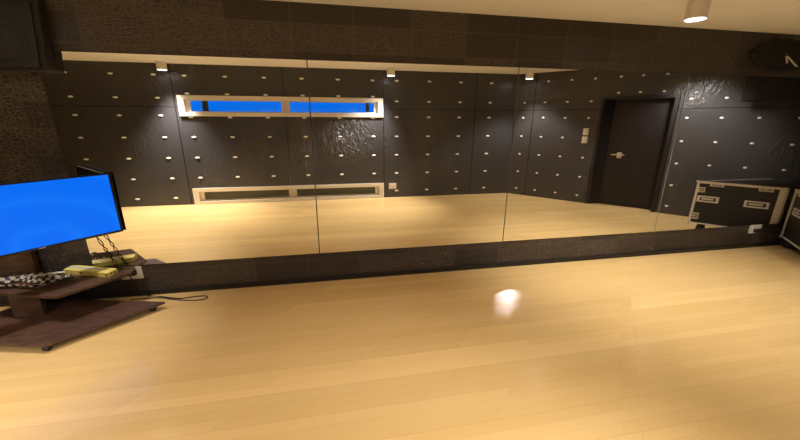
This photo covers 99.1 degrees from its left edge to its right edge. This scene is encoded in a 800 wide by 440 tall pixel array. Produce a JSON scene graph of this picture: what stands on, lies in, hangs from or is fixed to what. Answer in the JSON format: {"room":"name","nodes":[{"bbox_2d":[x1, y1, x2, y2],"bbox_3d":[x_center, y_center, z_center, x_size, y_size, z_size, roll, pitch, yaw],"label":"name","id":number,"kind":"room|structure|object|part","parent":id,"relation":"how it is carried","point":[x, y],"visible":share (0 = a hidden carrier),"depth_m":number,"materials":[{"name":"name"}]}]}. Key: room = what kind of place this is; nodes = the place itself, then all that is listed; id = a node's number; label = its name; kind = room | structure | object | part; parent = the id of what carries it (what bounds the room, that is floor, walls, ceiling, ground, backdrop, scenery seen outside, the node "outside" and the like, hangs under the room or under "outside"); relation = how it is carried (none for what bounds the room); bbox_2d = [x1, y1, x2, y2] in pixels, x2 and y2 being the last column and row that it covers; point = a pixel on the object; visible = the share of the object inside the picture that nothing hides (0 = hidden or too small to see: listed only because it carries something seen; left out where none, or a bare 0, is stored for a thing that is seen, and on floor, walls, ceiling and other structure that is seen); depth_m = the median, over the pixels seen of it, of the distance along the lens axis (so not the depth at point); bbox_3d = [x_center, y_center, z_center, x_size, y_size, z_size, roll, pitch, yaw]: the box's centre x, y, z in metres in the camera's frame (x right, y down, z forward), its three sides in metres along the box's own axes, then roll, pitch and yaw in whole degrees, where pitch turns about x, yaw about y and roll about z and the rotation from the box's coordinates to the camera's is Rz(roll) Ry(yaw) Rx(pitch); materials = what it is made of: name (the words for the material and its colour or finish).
{"room":"exercise studio","nodes":[
{"label":"exercise studio","id":0,"kind":"room"},
{"bbox_2d":[0,245,799,439],"bbox_3d":[0.316,1.128,1.835,14.714,0.060,3.929,-3,17,-10],"label":"floor","id":1,"kind":"structure","parent":0,"point":[700,345],"depth_m":2.31,"materials":[{"name":"brown wood"}]},
{"bbox_2d":[0,251,164,350],"bbox_3d":[-2.770,0.327,2.539,1.584,1.050,0.774,-3,17,-10],"label":"tv stand","id":2,"kind":"object","parent":1,"relation":"on","point":[36,317],"visible":0.79,"depth_m":2.68,"materials":[{"name":"brown wood"}]},
{"bbox_3d":[-2.925,0.658,2.681,0.202,0.206,0.055,-3,17,-12],"label":"support panel","id":3,"kind":"part","parent":2,"relation":"part of","materials":[{"name":"brown wood"}]},
{"bbox_2d":[0,272,74,287],"bbox_3d":[-2.980,0.487,2.753,0.595,0.038,0.242,1,16,1],"label":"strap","id":4,"kind":"object","parent":2,"relation":"on","point":[30,278],"visible":0.97,"depth_m":2.76,"materials":[{"name":"multicoloured fabric"}]},
{"bbox_2d":[34,271,64,276],"bbox_3d":[-2.870,0.442,2.794,0.192,0.017,0.019,-7,18,-24],"label":"stick","id":5,"kind":"object","parent":4,"relation":"on","point":[61,271],"visible":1,"depth_m":2.79,"materials":[{"name":"plastic"}]},
{"bbox_2d":[0,173,123,257],"bbox_3d":[-2.694,-0.034,2.491,0.088,0.505,1.008,10,19,31],"label":"television","id":6,"kind":"object","parent":2,"relation":"attached to","point":[35,215],"visible":1,"depth_m":2.57,"materials":[{"name":"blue plastic"}]},
{"bbox_2d":[0,267,134,298],"bbox_3d":[-2.790,0.523,2.742,0.985,0.020,0.494,-3,17,-10],"label":"shelf","id":7,"kind":"object","parent":2,"relation":"attached to","point":[63,288],"depth_m":2.70,"materials":[{"name":"brown wood"}]},
{"bbox_3d":[-2.770,0.783,2.661,1.483,0.020,0.615,1,16,2],"label":"board","id":8,"kind":"part","parent":2,"relation":"part of","materials":[{"name":"brown wood"}]},
{"bbox_2d":[63,265,117,277],"bbox_3d":[-2.647,0.437,2.917,0.464,0.045,0.098,3,17,9],"label":"power strip","id":9,"kind":"object","parent":2,"relation":"on","point":[93,271],"visible":1,"depth_m":2.88,"materials":[{"name":"yellow plastic"}]},
{"bbox_2d":[96,237,122,269],"bbox_3d":[-2.505,0.284,2.942,0.208,0.416,0.036,-3,17,-10],"label":"power cable","id":10,"kind":"object","parent":2,"relation":"hanging from","point":[96,237],"visible":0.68,"depth_m":2.95,"materials":[{"name":"black plastic"}]},
{"bbox_2d":[129,275,207,300],"bbox_3d":[-2.089,0.601,3.064,0.672,0.238,0.090,0,16,0],"label":"power cable","id":11,"kind":"object","parent":1,"relation":"on","point":[165,297],"visible":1,"depth_m":3.08,"materials":[{"name":"black plastic"}]},
{"bbox_2d":[779,189,799,249],"bbox_3d":[5.343,0.050,4.114,1.918,0.764,0.678,-3,17,-10],"label":"flight case","id":12,"kind":"object","parent":1,"relation":"on","point":[790,232],"visible":1,"depth_m":4.21,"materials":[{"name":"black laminate"}]},
{"bbox_3d":[4.920,-0.077,4.314,0.007,0.607,0.068,10,19,30],"label":"edge trim","id":13,"kind":"part","parent":12,"relation":"part of","materials":[{"name":"metal"}]},
{"bbox_3d":[4.707,0.302,4.062,0.007,0.018,0.884,10,19,30],"label":"edge trim","id":14,"kind":"part","parent":12,"relation":"part of","materials":[{"name":"metal"}]},
{"bbox_3d":[4.812,-0.085,4.130,0.009,0.090,0.243,10,19,30],"label":"recessed handle","id":15,"kind":"part","parent":12,"relation":"part of","materials":[{"name":"metal"}]},
{"bbox_2d":[0,0,799,300],"bbox_3d":[1.468,-0.695,3.564,10.646,2.473,0.092,-3,17,-10],"label":"wall","id":16,"kind":"structure","parent":0,"point":[30,147],"depth_m":3.04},
{"bbox_2d":[0,0,55,70],"bbox_3d":[-2.939,-1.308,2.391,0.821,0.496,0.102,-3,17,-10],"label":"loudspeaker","id":17,"kind":"object","parent":16,"relation":"attached to","point":[25,38],"visible":1,"depth_m":2.41,"materials":[{"name":"black wood"}]},
{"bbox_2d":[0,0,40,66],"bbox_3d":[-2.932,-1.290,2.357,0.740,0.434,0.012,-3,17,-10],"label":"grille","id":18,"kind":"object","parent":17,"relation":"attached to","point":[20,28],"depth_m":2.40,"materials":[{"name":"black fabric"}]},
{"bbox_2d":[122,266,143,279],"bbox_3d":[-2.422,0.478,3.075,0.172,0.118,0.018,-3,17,-10],"label":"wall socket","id":19,"kind":"object","parent":16,"relation":"attached to","point":[138,269],"visible":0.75,"depth_m":3.08,"materials":[{"name":"white plastic"}]},
{"bbox_2d":[40,51,318,266],"bbox_3d":[-1.745,-0.462,2.938,1.945,1.750,0.008,-3,17,-10],"label":"mirror panel","id":20,"kind":"object","parent":16,"relation":"attached to","point":[206,158],"visible":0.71,"depth_m":2.90,"materials":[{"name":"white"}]},
{"bbox_2d":[0,241,780,306],"bbox_3d":[1.365,0.488,3.836,10.226,0.048,0.014,-3,17,-10],"label":"baseboard","id":21,"kind":"structure","parent":16,"relation":"attached to","point":[558,260],"depth_m":3.55,"materials":[{"name":"black wood"}]},
{"bbox_2d":[307,60,518,252],"bbox_3d":[0.166,-0.557,3.292,1.941,1.750,0.008,-3,17,-10],"label":"mirror panel","id":22,"kind":"object","parent":16,"relation":"attached to","point":[406,155],"visible":1,"depth_m":3.26,"materials":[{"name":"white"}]},
{"bbox_2d":[502,67,688,241],"bbox_3d":[2.076,-0.652,3.645,1.943,1.750,0.008,-3,17,-10],"label":"mirror panel","id":23,"kind":"object","parent":16,"relation":"attached to","point":[591,150],"visible":1,"depth_m":3.61,"materials":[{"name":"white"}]},
{"bbox_2d":[654,73,799,231],"bbox_3d":[3.988,-0.746,3.998,1.943,1.750,0.008,-3,17,-10],"label":"mirror panel","id":24,"kind":"object","parent":16,"relation":"attached to","point":[735,157],"visible":1,"depth_m":3.97,"materials":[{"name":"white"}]},
{"bbox_2d":[748,224,761,233],"bbox_3d":[4.542,0.115,4.358,0.178,0.112,0.018,-3,17,-10],"label":"wall socket","id":25,"kind":"object","parent":16,"relation":"attached to","point":[752,227],"visible":0.74,"depth_m":4.35,"materials":[{"name":"white plastic"}]},
{"bbox_2d":[753,228,763,232],"bbox_3d":[4.562,0.136,4.337,0.110,0.044,0.040,-3,17,-10],"label":"plug","id":26,"kind":"object","parent":25,"relation":"attached to","point":[760,230],"visible":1,"depth_m":4.32,"materials":[{"name":"plastic"}]},
{"bbox_2d":[751,38,799,71],"bbox_3d":[4.202,-1.796,3.718,0.940,0.332,0.034,-3,17,-10],"label":"wall clock","id":27,"kind":"object","parent":16,"relation":"attached to","point":[780,55],"visible":1,"depth_m":3.70,"materials":[{"name":"black plastic"}]},
{"bbox_2d":[271,0,799,34],"bbox_3d":[0.230,-1.307,1.100,14.514,0.080,3.929,-3,17,-10],"label":"ceiling","id":28,"kind":"structure","parent":0,"point":[766,16],"depth_m":2.90,"materials":[{"name":"beige paint"}]},
{"bbox_2d":[683,0,710,21],"bbox_3d":[2.343,-1.653,2.688,0.148,0.132,0.148,-3,17,-10],"label":"ceiling spotlight","id":29,"kind":"object","parent":28,"relation":"attached to","point":[696,10],"visible":1,"depth_m":2.64,"materials":[{"name":"white metal"}]}
]}

